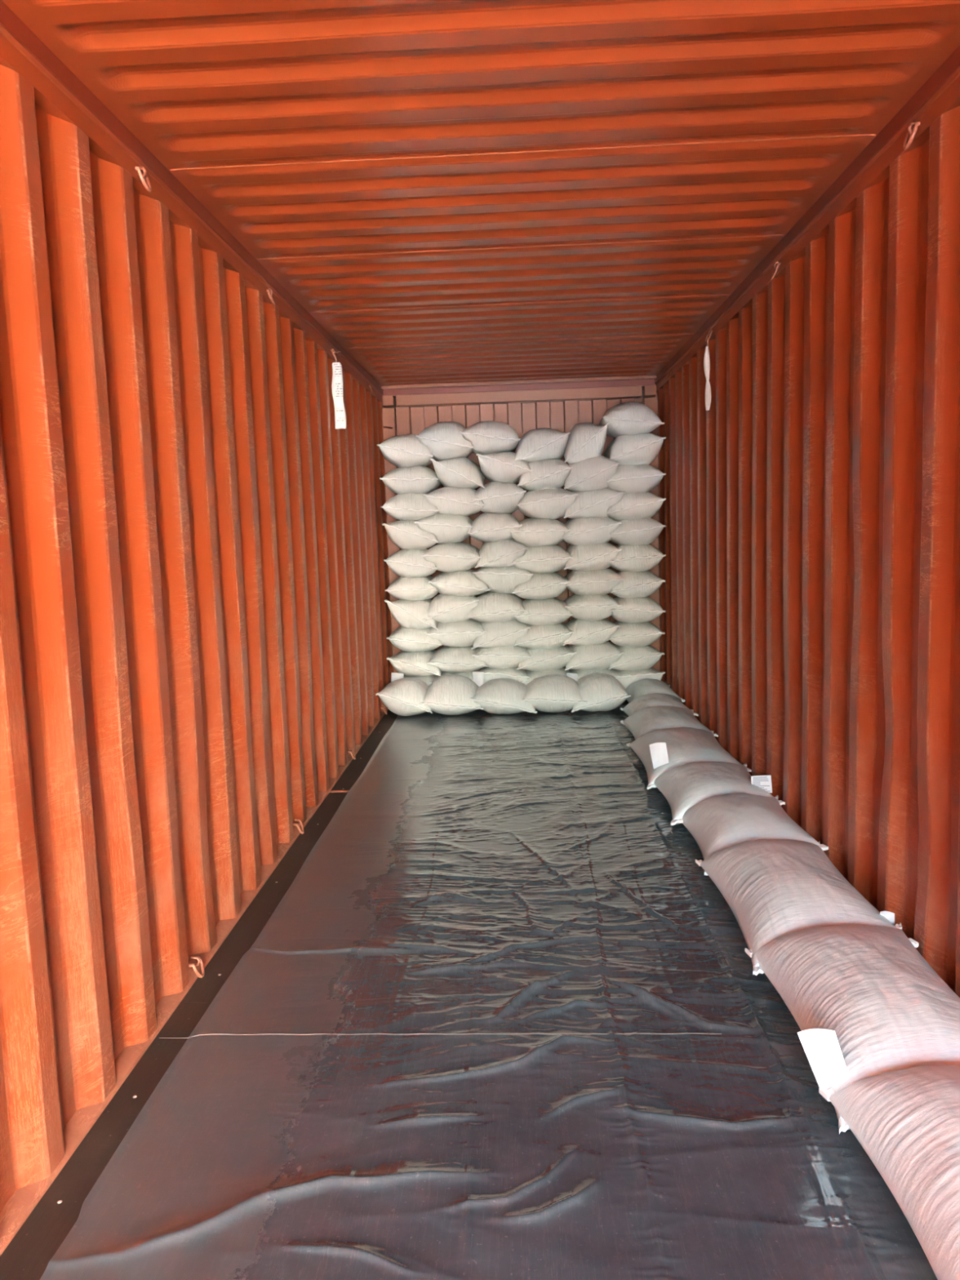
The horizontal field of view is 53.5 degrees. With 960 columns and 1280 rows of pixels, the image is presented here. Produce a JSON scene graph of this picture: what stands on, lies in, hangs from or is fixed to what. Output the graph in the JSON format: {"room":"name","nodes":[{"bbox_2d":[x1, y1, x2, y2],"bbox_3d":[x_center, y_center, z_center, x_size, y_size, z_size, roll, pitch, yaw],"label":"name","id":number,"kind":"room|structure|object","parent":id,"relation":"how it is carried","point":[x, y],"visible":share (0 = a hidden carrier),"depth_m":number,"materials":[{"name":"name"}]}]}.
{"room":"shipping container interior","nodes":[
{"label":"shipping container interior","id":0,"kind":"room"},
{"bbox_2d":[0,0,393,1256],"bbox_3d":[-1.052,-0.168,2.774,0.087,2.722,11.460,-2,7,2],"label":"wall","id":1,"kind":"structure","parent":0,"point":[196,619],"depth_m":2.87,"materials":[{"name":"metal"}]},
{"bbox_2d":[135,166,151,191],"bbox_3d":[-1.039,-1.421,2.936,0.042,0.076,0.079,-2,7,2],"label":"ring","id":2,"kind":"object","parent":1,"relation":"attached to","point":[147,184],"visible":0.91,"depth_m":2.93,"materials":[{"name":"paint"}]},
{"bbox_2d":[188,955,204,977],"bbox_3d":[-0.962,1.110,3.236,0.042,0.076,0.079,-2,7,2],"label":"ring","id":3,"kind":"object","parent":1,"relation":"attached to","point":[198,957],"visible":0.99,"depth_m":3.23,"materials":[{"name":"paint"}]},
{"bbox_2d":[266,288,275,305],"bbox_3d":[-0.979,-1.602,4.444,0.042,0.076,0.079,-2,7,2],"label":"ring","id":4,"kind":"object","parent":1,"relation":"attached to","point":[270,295],"visible":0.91,"depth_m":4.43,"materials":[{"name":"paint"}]},
{"bbox_2d":[293,818,303,834],"bbox_3d":[-0.901,0.929,4.744,0.042,0.076,0.079,-2,7,2],"label":"ring","id":5,"kind":"object","parent":1,"relation":"attached to","point":[295,820],"visible":1,"depth_m":4.74,"materials":[{"name":"paint"}]},
{"bbox_2d":[330,348,337,360],"bbox_3d":[-0.918,-1.783,5.952,0.042,0.076,0.079,-2,7,2],"label":"ring","id":6,"kind":"object","parent":1,"relation":"attached to","point":[333,353],"visible":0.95,"depth_m":5.93,"materials":[{"name":"paint"}]},
{"bbox_2d":[331,351,346,429],"bbox_3d":[-0.886,-1.562,5.957,0.084,0.474,0.028,-2,7,2],"label":"sachet","id":7,"kind":"object","parent":6,"relation":"hanging from","point":[337,374],"visible":1,"depth_m":5.96,"materials":[{"name":"white paper"}]},
{"bbox_2d":[347,748,355,759],"bbox_3d":[-0.840,0.748,6.252,0.042,0.076,0.079,-2,7,2],"label":"ring","id":8,"kind":"object","parent":1,"relation":"attached to","point":[353,757],"visible":1,"depth_m":6.25,"materials":[{"name":"paint"}]},
{"bbox_2d":[368,384,373,394],"bbox_3d":[-0.857,-1.964,7.460,0.042,0.076,0.079,-2,7,2],"label":"ring","id":9,"kind":"object","parent":1,"relation":"attached to","point":[370,385],"visible":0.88,"depth_m":7.45,"materials":[{"name":"paint"}]},
{"bbox_2d":[381,705,386,714],"bbox_3d":[-0.779,0.568,7.760,0.042,0.076,0.079,-2,7,2],"label":"ring","id":10,"kind":"object","parent":1,"relation":"attached to","point":[384,708],"visible":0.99,"depth_m":7.75,"materials":[{"name":"paint"}]},
{"bbox_2d":[0,699,628,1279],"bbox_3d":[0.190,1.218,2.890,2.480,0.141,11.460,-2,7,2],"label":"floor","id":11,"kind":"structure","parent":0,"point":[27,1256],"depth_m":2.68,"materials":[{"name":"brown wood"}]},
{"bbox_2d":[403,675,436,685],"bbox_3d":[-0.502,0.408,8.056,0.446,0.283,0.602,-2,7,2],"label":"sack","id":12,"kind":"object","parent":11,"relation":"on","point":[426,679],"visible":0.06,"depth_m":7.86,"materials":[{"name":"white fabric"}]},
{"bbox_2d":[386,649,441,676],"bbox_3d":[-0.521,0.191,8.032,0.446,0.237,0.599,-2,7,2],"label":"sack","id":13,"kind":"object","parent":12,"relation":"on","point":[409,664],"visible":0.76,"depth_m":7.79,"materials":[{"name":"white fabric"}]},
{"bbox_2d":[386,626,442,652],"bbox_3d":[-0.523,-0.023,8.020,0.452,0.250,0.574,-2,7,2],"label":"sack","id":14,"kind":"object","parent":13,"relation":"on","point":[410,640],"visible":0.68,"depth_m":7.79,"materials":[{"name":"white fabric"}]},
{"bbox_2d":[384,599,438,630],"bbox_3d":[-0.543,-0.228,7.983,0.424,0.290,0.600,-2,7,2],"label":"sack","id":15,"kind":"object","parent":14,"relation":"on","point":[409,614],"visible":0.7,"depth_m":7.74,"materials":[{"name":"white fabric"}]},
{"bbox_2d":[384,575,438,600],"bbox_3d":[-0.542,-0.439,7.971,0.433,0.228,0.572,-2,7,2],"label":"sack","id":16,"kind":"object","parent":15,"relation":"on","point":[413,588],"visible":0.76,"depth_m":7.75,"materials":[{"name":"white fabric"}]},
{"bbox_2d":[383,548,437,577],"bbox_3d":[-0.548,-0.643,7.946,0.431,0.257,0.574,-2,7,2],"label":"sack","id":17,"kind":"object","parent":16,"relation":"on","point":[403,562],"visible":0.8,"depth_m":7.71,"materials":[{"name":"white fabric"}]},
{"bbox_2d":[382,520,438,549],"bbox_3d":[-0.547,-0.879,7.913,0.444,0.264,0.584,-2,7,2],"label":"sack","id":18,"kind":"object","parent":17,"relation":"on","point":[405,534],"visible":0.71,"depth_m":7.68,"materials":[{"name":"white fabric"}]},
{"bbox_2d":[380,493,438,519],"bbox_3d":[-0.551,-1.105,7.886,0.465,0.243,0.584,-2,7,2],"label":"sack","id":19,"kind":"object","parent":18,"relation":"on","point":[403,506],"visible":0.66,"depth_m":7.65,"materials":[{"name":"white fabric"}]},
{"bbox_2d":[379,466,441,493],"bbox_3d":[-0.556,-1.315,7.869,0.467,0.252,0.568,-2,7,2],"label":"sack","id":20,"kind":"object","parent":19,"relation":"on","point":[415,479],"visible":0.87,"depth_m":7.65,"materials":[{"name":"white fabric"}]},
{"bbox_2d":[377,434,434,467],"bbox_3d":[-0.582,-1.549,7.826,0.443,0.270,0.599,-2,7,2],"label":"sack","id":21,"kind":"object","parent":20,"relation":"on","point":[401,451],"visible":0.79,"depth_m":7.59,"materials":[{"name":"white fabric"}]},
{"bbox_2d":[429,669,480,683],"bbox_3d":[-0.155,0.389,8.054,0.494,0.300,0.575,-2,7,2],"label":"sack","id":22,"kind":"object","parent":11,"relation":"on","point":[469,675],"visible":0.07,"depth_m":7.87,"materials":[{"name":"white fabric"}]},
{"bbox_2d":[426,644,487,673],"bbox_3d":[-0.175,0.156,8.023,0.495,0.230,0.582,-2,7,2],"label":"sack","id":23,"kind":"object","parent":22,"relation":"on","point":[449,660],"visible":0.78,"depth_m":7.79,"materials":[{"name":"white fabric"}]},
{"bbox_2d":[426,618,486,647],"bbox_3d":[-0.182,-0.065,8.001,0.491,0.252,0.574,-2,7,2],"label":"sack","id":24,"kind":"object","parent":23,"relation":"on","point":[459,633],"visible":0.71,"depth_m":7.77,"materials":[{"name":"white fabric"}]},
{"bbox_2d":[422,593,479,622],"bbox_3d":[-0.222,-0.273,7.972,0.459,0.261,0.584,-2,7,2],"label":"sack","id":25,"kind":"object","parent":24,"relation":"on","point":[442,608],"visible":0.72,"depth_m":7.74,"materials":[{"name":"white fabric"}]},
{"bbox_2d":[427,568,489,595],"bbox_3d":[-0.157,-0.476,7.949,0.498,0.248,0.577,-2,7,2],"label":"sack","id":26,"kind":"object","parent":25,"relation":"on","point":[462,583],"visible":0.73,"depth_m":7.72,"materials":[{"name":"white fabric"}]},
{"bbox_2d":[421,542,481,572],"bbox_3d":[-0.219,-0.689,7.922,0.482,0.247,0.584,-2,7,2],"label":"sack","id":27,"kind":"object","parent":26,"relation":"on","point":[450,557],"visible":0.84,"depth_m":7.69,"materials":[{"name":"white fabric"}]},
{"bbox_2d":[413,512,473,543],"bbox_3d":[-0.278,-0.930,7.892,0.469,0.280,0.592,-2,7,2],"label":"sack","id":28,"kind":"object","parent":27,"relation":"on","point":[447,528],"visible":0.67,"depth_m":7.66,"materials":[{"name":"white fabric"}]},
{"bbox_2d":[423,486,485,515],"bbox_3d":[-0.190,-1.143,7.858,0.488,0.257,0.602,-2,7,2],"label":"sack","id":29,"kind":"object","parent":28,"relation":"on","point":[454,500],"visible":0.73,"depth_m":7.62,"materials":[{"name":"white fabric"}]},
{"bbox_2d":[430,457,484,488],"bbox_3d":[-0.168,-1.365,7.845,0.429,0.286,0.572,-2,7,2],"label":"sack","id":30,"kind":"object","parent":29,"relation":"on","point":[459,472],"visible":0.85,"depth_m":7.62,"materials":[{"name":"white fabric"}]},
{"bbox_2d":[415,422,473,461],"bbox_3d":[-0.269,-1.628,7.813,0.456,0.318,0.582,-2,7,2],"label":"sack","id":31,"kind":"object","parent":30,"relation":"on","point":[445,440],"visible":0.71,"depth_m":7.58,"materials":[{"name":"white fabric"}]},
{"bbox_2d":[40,705,937,1279],"bbox_3d":[0.265,1.020,3.801,2.189,0.032,8.120,-2,7,2],"label":"plastic sheet","id":32,"kind":"object","parent":11,"relation":"on","point":[482,872],"visible":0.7,"depth_m":2.60,"materials":[{"name":"black plastic"}]},
{"bbox_2d":[375,676,432,715],"bbox_3d":[-0.580,0.455,7.607,0.434,0.300,0.460,-2,7,2],"label":"sack","id":33,"kind":"object","parent":32,"relation":"on","point":[403,696],"visible":0.9,"depth_m":7.44,"materials":[{"name":"white fabric"}]},
{"bbox_2d":[391,672,404,681],"bbox_3d":[-0.673,0.337,7.754,0.110,0.146,0.040,-2,7,2],"label":"paper slip","id":34,"kind":"object","parent":33,"relation":"in","point":[394,676],"visible":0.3,"depth_m":7.76,"materials":[{"name":"white paper"}]},
{"bbox_2d":[159,1032,721,1038],"bbox_3d":[-0.131,1.163,2.798,1.660,0.013,0.002,-1,7,3],"label":"thread","id":35,"kind":"object","parent":32,"relation":"on","point":[691,1033],"visible":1,"depth_m":2.79},
{"bbox_2d":[419,673,483,715],"bbox_3d":[-0.215,0.433,7.595,0.493,0.323,0.450,-2,7,2],"label":"sack","id":36,"kind":"object","parent":32,"relation":"on","point":[450,694],"visible":0.84,"depth_m":7.44,"materials":[{"name":"white fabric"}]},
{"bbox_2d":[469,678,537,714],"bbox_3d":[0.190,0.446,7.575,0.517,0.277,0.460,-2,7,2],"label":"sack","id":37,"kind":"object","parent":32,"relation":"on","point":[500,695],"visible":0.87,"depth_m":7.41,"materials":[{"name":"white fabric"}]},
{"bbox_2d":[472,671,484,686],"bbox_3d":[-0.012,0.333,7.727,0.093,0.156,0.040,-2,7,2],"label":"paper slip","id":38,"kind":"object","parent":37,"relation":"on","point":[478,678],"visible":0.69,"depth_m":7.73,"materials":[{"name":"white paper"}]},
{"bbox_2d":[521,674,587,712],"bbox_3d":[0.584,0.424,7.562,0.513,0.295,0.450,-2,7,2],"label":"sack","id":39,"kind":"object","parent":32,"relation":"on","point":[552,693],"visible":0.83,"depth_m":7.40,"materials":[{"name":"white fabric"}]},
{"bbox_2d":[566,672,577,681],"bbox_3d":[0.746,0.327,7.696,0.090,0.126,0.040,-2,7,2],"label":"paper slip","id":40,"kind":"object","parent":39,"relation":"on","point":[574,676],"visible":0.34,"depth_m":7.70,"materials":[{"name":"white paper"}]},
{"bbox_2d":[571,673,631,712],"bbox_3d":[0.939,0.416,7.541,0.457,0.296,0.460,-2,7,2],"label":"sack","id":41,"kind":"object","parent":32,"relation":"on","point":[602,691],"visible":0.88,"depth_m":7.38,"materials":[{"name":"white fabric"}]},
{"bbox_2d":[626,678,684,702],"bbox_3d":[1.329,0.440,7.397,0.405,0.252,0.700,-2,7,2],"label":"sack","id":42,"kind":"object","parent":32,"relation":"on","point":[643,686],"visible":0.48,"depth_m":7.25,"materials":[{"name":"white fabric"}]},
{"bbox_2d":[620,693,697,715],"bbox_3d":[1.277,0.516,6.854,0.465,0.231,0.640,-2,7,2],"label":"sack","id":43,"kind":"object","parent":32,"relation":"on","point":[650,700],"visible":0.45,"depth_m":6.80,"materials":[{"name":"white fabric"}]},
{"bbox_2d":[620,705,718,739],"bbox_3d":[1.230,0.581,6.300,0.515,0.237,0.840,-2,7,2],"label":"sack","id":44,"kind":"object","parent":32,"relation":"on","point":[644,721],"visible":0.6,"depth_m":6.17,"materials":[{"name":"white fabric"}]},
{"bbox_2d":[626,726,751,789],"bbox_3d":[1.182,0.671,5.536,0.550,0.240,0.980,-2,7,2],"label":"sack","id":45,"kind":"object","parent":32,"relation":"on","point":[684,745],"visible":0.64,"depth_m":5.34,"materials":[{"name":"white fabric"}]},
{"bbox_2d":[649,742,785,825],"bbox_3d":[1.160,0.731,4.778,0.531,0.301,0.740,-2,7,2],"label":"sack","id":46,"kind":"object","parent":32,"relation":"on","point":[683,786],"visible":0.72,"depth_m":4.65,"materials":[{"name":"white fabric"}]},
{"bbox_2d":[752,776,770,791],"bbox_3d":[1.352,0.693,4.574,0.078,0.067,0.026,-2,7,2],"label":"label","id":47,"kind":"object","parent":46,"relation":"attached to","point":[763,783],"depth_m":4.58,"materials":[{"name":"white paper"}]},
{"bbox_2d":[681,792,828,875],"bbox_3d":[1.156,0.833,4.166,0.490,0.244,0.740,-2,7,2],"label":"sack","id":48,"kind":"object","parent":32,"relation":"on","point":[717,823],"visible":0.65,"depth_m":4.03,"materials":[{"name":"white fabric"}]},
{"bbox_2d":[695,839,919,975],"bbox_3d":[1.119,0.917,3.426,0.505,0.252,0.970,-2,7,2],"label":"sack","id":49,"kind":"object","parent":32,"relation":"on","point":[773,889],"visible":0.72,"depth_m":3.25,"materials":[{"name":"white fabric"}]},
{"bbox_2d":[744,911,959,1133],"bbox_3d":[1.091,1.008,2.647,0.497,0.257,0.961,-2,7,2],"label":"sack","id":50,"kind":"object","parent":32,"relation":"on","point":[887,1009],"visible":0.79,"depth_m":2.52,"materials":[{"name":"white fabric"}]},
{"bbox_2d":[797,1028,959,1279],"bbox_3d":[1.032,1.097,1.899,0.555,0.260,0.851,-2,7,2],"label":"sack","id":51,"kind":"object","parent":32,"relation":"on","point":[907,1121],"visible":1,"depth_m":2.00,"materials":[{"name":"white fabric"}]},
{"bbox_2d":[475,666,529,683],"bbox_3d":[0.200,0.367,8.029,0.431,0.326,0.590,-2,7,2],"label":"sack","id":52,"kind":"object","parent":11,"relation":"on","point":[519,675],"visible":0.34,"depth_m":7.77,"materials":[{"name":"white fabric"}]},
{"bbox_2d":[471,645,532,668],"bbox_3d":[0.191,0.124,8.002,0.486,0.221,0.587,-2,7,2],"label":"sack","id":53,"kind":"object","parent":52,"relation":"on","point":[508,656],"visible":0.69,"depth_m":7.76,"materials":[{"name":"white fabric"}]},
{"bbox_2d":[471,619,529,648],"bbox_3d":[0.177,-0.062,7.978,0.482,0.272,0.591,-2,7,2],"label":"sack","id":54,"kind":"object","parent":53,"relation":"on","point":[501,634],"visible":0.64,"depth_m":7.74,"materials":[{"name":"white fabric"}]},
{"bbox_2d":[466,591,526,622],"bbox_3d":[0.141,-0.274,7.948,0.482,0.277,0.603,-2,7,2],"label":"sack","id":55,"kind":"object","parent":54,"relation":"on","point":[491,606],"visible":0.78,"depth_m":7.71,"materials":[{"name":"white fabric"}]},
{"bbox_2d":[472,565,533,593],"bbox_3d":[0.198,-0.511,7.936,0.488,0.257,0.566,-2,7,2],"label":"sack","id":56,"kind":"object","parent":55,"relation":"on","point":[503,580],"visible":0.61,"depth_m":7.71,"materials":[{"name":"white fabric"}]},
{"bbox_2d":[475,538,528,568],"bbox_3d":[0.181,-0.719,7.904,0.431,0.272,0.582,-2,7,2],"label":"sack","id":57,"kind":"object","parent":56,"relation":"on","point":[500,553],"visible":0.71,"depth_m":7.67,"materials":[{"name":"white fabric"}]},
{"bbox_2d":[466,512,521,542],"bbox_3d":[0.126,-0.933,7.877,0.441,0.262,0.588,-2,7,2],"label":"sack","id":58,"kind":"object","parent":57,"relation":"on","point":[487,526],"visible":0.84,"depth_m":7.64,"materials":[{"name":"white fabric"}]},
{"bbox_2d":[470,481,526,513],"bbox_3d":[0.158,-1.167,7.850,0.443,0.282,0.585,-2,7,2],"label":"sack","id":59,"kind":"object","parent":58,"relation":"on","point":[499,497],"visible":0.81,"depth_m":7.62,"materials":[{"name":"white fabric"}]},
{"bbox_2d":[475,451,532,484],"bbox_3d":[0.203,-1.409,7.818,0.439,0.264,0.586,-2,7,2],"label":"sack","id":60,"kind":"object","parent":59,"relation":"on","point":[501,467],"visible":0.83,"depth_m":7.59,"materials":[{"name":"white fabric"}]},
{"bbox_2d":[459,421,520,454],"bbox_3d":[0.092,-1.646,7.788,0.475,0.275,0.599,-2,7,2],"label":"sack","id":61,"kind":"object","parent":60,"relation":"on","point":[486,437],"visible":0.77,"depth_m":7.55,"materials":[{"name":"white fabric"}]},
{"bbox_2d":[520,666,572,685],"bbox_3d":[0.571,0.368,8.018,0.465,0.302,0.582,-2,7,2],"label":"sack","id":62,"kind":"object","parent":11,"relation":"on","point":[532,674],"visible":0.15,"depth_m":7.81,"materials":[{"name":"white fabric"}]},
{"bbox_2d":[516,644,577,671],"bbox_3d":[0.549,0.141,7.982,0.489,0.236,0.601,-2,7,2],"label":"sack","id":63,"kind":"object","parent":62,"relation":"on","point":[556,658],"visible":0.66,"depth_m":7.74,"materials":[{"name":"white fabric"}]},
{"bbox_2d":[513,622,573,648],"bbox_3d":[0.526,-0.041,7.966,0.488,0.234,0.592,-2,7,2],"label":"sack","id":64,"kind":"object","parent":63,"relation":"on","point":[543,636],"visible":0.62,"depth_m":7.73,"materials":[{"name":"white fabric"}]},
{"bbox_2d":[512,597,573,625],"bbox_3d":[0.518,-0.237,7.947,0.488,0.239,0.583,-2,7,2],"label":"sack","id":65,"kind":"object","parent":64,"relation":"on","point":[553,611],"visible":0.8,"depth_m":7.72,"materials":[{"name":"white fabric"}]},
{"bbox_2d":[511,572,570,599],"bbox_3d":[0.502,-0.456,7.931,0.473,0.244,0.565,-2,7,2],"label":"sack","id":66,"kind":"object","parent":65,"relation":"on","point":[546,585],"visible":0.78,"depth_m":7.70,"materials":[{"name":"white fabric"}]},
{"bbox_2d":[511,545,573,573],"bbox_3d":[0.508,-0.675,7.902,0.499,0.250,0.569,-2,7,2],"label":"sack","id":67,"kind":"object","parent":66,"relation":"on","point":[548,558],"visible":0.75,"depth_m":7.68,"materials":[{"name":"white fabric"}]},
{"bbox_2d":[509,518,570,546],"bbox_3d":[0.488,-0.885,7.870,0.490,0.256,0.585,-2,7,2],"label":"sack","id":68,"kind":"object","parent":67,"relation":"on","point":[533,532],"visible":0.78,"depth_m":7.64,"materials":[{"name":"white fabric"}]},
{"bbox_2d":[516,488,578,519],"bbox_3d":[0.546,-1.121,7.830,0.489,0.266,0.603,-2,7,2],"label":"sack","id":69,"kind":"object","parent":68,"relation":"on","point":[552,503],"visible":0.82,"depth_m":7.59,"materials":[{"name":"white fabric"}]},
{"bbox_2d":[517,458,573,490],"bbox_3d":[0.523,-1.351,7.803,0.440,0.282,0.604,-2,7,2],"label":"sack","id":70,"kind":"object","parent":69,"relation":"on","point":[548,473],"visible":0.77,"depth_m":7.56,"materials":[{"name":"white fabric"}]},
{"bbox_2d":[513,427,570,462],"bbox_3d":[0.501,-1.577,7.796,0.451,0.304,0.566,-2,7,2],"label":"sack","id":71,"kind":"object","parent":70,"relation":"on","point":[539,444],"visible":0.75,"depth_m":7.57,"materials":[{"name":"white fabric"}]},
{"bbox_2d":[569,668,622,680],"bbox_3d":[0.948,0.357,8.007,0.441,0.302,0.572,-2,7,2],"label":"sack","id":72,"kind":"object","parent":11,"relation":"on","point":[611,672],"visible":0.16,"depth_m":7.79,"materials":[{"name":"white fabric"}]},
{"bbox_2d":[564,640,624,671],"bbox_3d":[0.934,0.121,7.968,0.481,0.259,0.594,-2,7,2],"label":"sack","id":73,"kind":"object","parent":72,"relation":"on","point":[595,656],"visible":0.7,"depth_m":7.73,"materials":[{"name":"white fabric"}]},
{"bbox_2d":[562,617,619,645],"bbox_3d":[0.907,-0.076,7.956,0.463,0.238,0.573,-2,7,2],"label":"sack","id":74,"kind":"object","parent":73,"relation":"on","point":[597,632],"visible":0.78,"depth_m":7.73,"materials":[{"name":"white fabric"}]},
{"bbox_2d":[564,594,622,621],"bbox_3d":[0.918,-0.276,7.917,0.454,0.232,0.601,-2,7,2],"label":"sack","id":75,"kind":"object","parent":74,"relation":"on","point":[583,607],"visible":0.81,"depth_m":7.68,"materials":[{"name":"white fabric"}]},
{"bbox_2d":[564,568,623,595],"bbox_3d":[0.926,-0.484,7.894,0.465,0.246,0.597,-2,7,2],"label":"sack","id":76,"kind":"object","parent":75,"relation":"on","point":[593,582],"visible":0.8,"depth_m":7.66,"materials":[{"name":"white fabric"}]},
{"bbox_2d":[564,542,621,571],"bbox_3d":[0.909,-0.694,7.875,0.459,0.279,0.587,-2,7,2],"label":"sack","id":77,"kind":"object","parent":76,"relation":"on","point":[595,556],"visible":0.76,"depth_m":7.64,"materials":[{"name":"white fabric"}]},
{"bbox_2d":[560,516,621,545],"bbox_3d":[0.896,-0.898,7.851,0.478,0.260,0.586,-2,7,2],"label":"sack","id":78,"kind":"object","parent":77,"relation":"on","point":[584,531],"visible":0.8,"depth_m":7.62,"materials":[{"name":"white fabric"}]},
{"bbox_2d":[564,487,625,518],"bbox_3d":[0.920,-1.123,7.833,0.490,0.306,0.567,-2,7,2],"label":"sack","id":79,"kind":"object","parent":78,"relation":"on","point":[594,503],"visible":0.58,"depth_m":7.61,"materials":[{"name":"white fabric"}]},
{"bbox_2d":[564,455,620,491],"bbox_3d":[0.894,-1.356,7.792,0.445,0.322,0.595,-2,7,2],"label":"sack","id":80,"kind":"object","parent":79,"relation":"on","point":[592,473],"visible":0.7,"depth_m":7.55,"materials":[{"name":"white fabric"}]},
{"bbox_2d":[564,422,609,464],"bbox_3d":[0.855,-1.575,7.782,0.362,0.382,0.567,-2,7,2],"label":"sack","id":81,"kind":"object","parent":80,"relation":"on","point":[585,441],"visible":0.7,"depth_m":7.56,"materials":[{"name":"white fabric"}]},
{"bbox_2d":[614,666,665,689],"bbox_3d":[1.296,0.359,7.988,0.428,0.280,0.581,-2,7,2],"label":"sack","id":82,"kind":"object","parent":11,"relation":"on","point":[630,677],"visible":0.32,"depth_m":7.74,"materials":[{"name":"white fabric"}]},
{"bbox_2d":[608,644,664,671],"bbox_3d":[1.274,0.139,7.969,0.452,0.239,0.569,-2,7,2],"label":"sack","id":83,"kind":"object","parent":82,"relation":"on","point":[646,657],"visible":0.65,"depth_m":7.74,"materials":[{"name":"white fabric"}]},
{"bbox_2d":[608,621,664,647],"bbox_3d":[1.273,-0.055,7.936,0.444,0.228,0.587,-2,7,2],"label":"sack","id":84,"kind":"object","parent":83,"relation":"on","point":[645,633],"visible":0.82,"depth_m":7.70,"materials":[{"name":"white fabric"}]},
{"bbox_2d":[609,596,666,622],"bbox_3d":[1.274,-0.258,7.904,0.441,0.249,0.604,-2,7,2],"label":"sack","id":85,"kind":"object","parent":84,"relation":"on","point":[633,610],"visible":0.72,"depth_m":7.67,"materials":[{"name":"white fabric"}]},
{"bbox_2d":[610,570,665,598],"bbox_3d":[1.273,-0.465,7.890,0.436,0.248,0.582,-2,7,2],"label":"sack","id":86,"kind":"object","parent":85,"relation":"on","point":[634,584],"visible":0.76,"depth_m":7.66,"materials":[{"name":"white fabric"}]},
{"bbox_2d":[608,544,666,571],"bbox_3d":[1.266,-0.684,7.870,0.451,0.251,0.570,-2,7,2],"label":"sack","id":87,"kind":"object","parent":86,"relation":"on","point":[635,557],"visible":0.84,"depth_m":7.65,"materials":[{"name":"white fabric"}]},
{"bbox_2d":[608,518,666,545],"bbox_3d":[1.262,-0.894,7.841,0.449,0.251,0.578,-2,7,2],"label":"sack","id":88,"kind":"object","parent":87,"relation":"on","point":[642,531],"visible":0.71,"depth_m":7.61,"materials":[{"name":"white fabric"}]},
{"bbox_2d":[606,492,666,520],"bbox_3d":[1.248,-1.096,7.822,0.471,0.268,0.569,-2,7,2],"label":"sack","id":89,"kind":"object","parent":88,"relation":"on","point":[639,504],"visible":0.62,"depth_m":7.59,"materials":[{"name":"white fabric"}]},
{"bbox_2d":[605,463,666,493],"bbox_3d":[1.241,-1.311,7.796,0.475,0.264,0.569,-2,7,2],"label":"sack","id":90,"kind":"object","parent":89,"relation":"on","point":[628,478],"visible":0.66,"depth_m":7.57,"materials":[{"name":"white fabric"}]},
{"bbox_2d":[604,432,666,466],"bbox_3d":[1.249,-1.548,7.767,0.446,0.286,0.570,-2,7,2],"label":"sack","id":91,"kind":"object","parent":90,"relation":"on","point":[642,448],"visible":0.78,"depth_m":7.54,"materials":[{"name":"white fabric"}]},
{"bbox_2d":[598,401,664,437],"bbox_3d":[1.209,-1.779,7.724,0.479,0.287,0.605,-2,7,2],"label":"sack","id":92,"kind":"object","parent":91,"relation":"on","point":[628,418],"visible":0.82,"depth_m":7.49,"materials":[{"name":"white fabric"}]},
{"bbox_2d":[1,0,959,386],"bbox_3d":[0.099,-1.530,2.547,2.430,0.025,11.377,-2,7,2],"label":"ceiling","id":93,"kind":"structure","parent":0,"point":[454,191],"depth_m":2.98,"materials":[{"name":"paint"}]},
{"bbox_2d":[381,375,660,673],"bbox_3d":[0.366,-0.874,8.252,2.470,2.742,0.230,-2,7,2],"label":"wall","id":94,"kind":"structure","parent":0,"point":[560,405],"depth_m":8.16,"materials":[{"name":"metal"}]},
{"bbox_2d":[654,44,959,997],"bbox_3d":[1.338,-0.234,2.670,0.087,2.722,11.460,-2,7,2],"label":"wall","id":95,"kind":"structure","parent":0,"point":[810,540],"depth_m":3.52,"materials":[{"name":"metal"}]},
{"bbox_2d":[706,328,712,342],"bbox_3d":[1.387,-1.833,5.732,0.042,0.076,0.079,-2,7,2],"label":"ring","id":96,"kind":"object","parent":95,"relation":"attached to","point":[709,331],"visible":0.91,"depth_m":5.72,"materials":[{"name":"paint"}]},
{"bbox_2d":[703,333,711,410],"bbox_3d":[1.373,-1.619,5.743,0.046,0.459,0.034,-2,7,2],"label":"sachet","id":97,"kind":"object","parent":96,"relation":"hanging from","point":[706,357],"visible":1,"depth_m":5.74,"materials":[{"name":"paper"}]},
{"bbox_2d":[771,261,780,279],"bbox_3d":[1.328,-1.657,4.264,0.042,0.076,0.079,-2,7,2],"label":"ring","id":98,"kind":"object","parent":95,"relation":"attached to","point":[775,268],"visible":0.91,"depth_m":4.25,"materials":[{"name":"paint"}]},
{"bbox_2d":[902,121,919,150],"bbox_3d":[1.269,-1.481,2.795,0.042,0.076,0.079,-2,7,2],"label":"ring","id":99,"kind":"object","parent":95,"relation":"attached to","point":[907,144],"visible":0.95,"depth_m":2.79,"materials":[{"name":"paint"}]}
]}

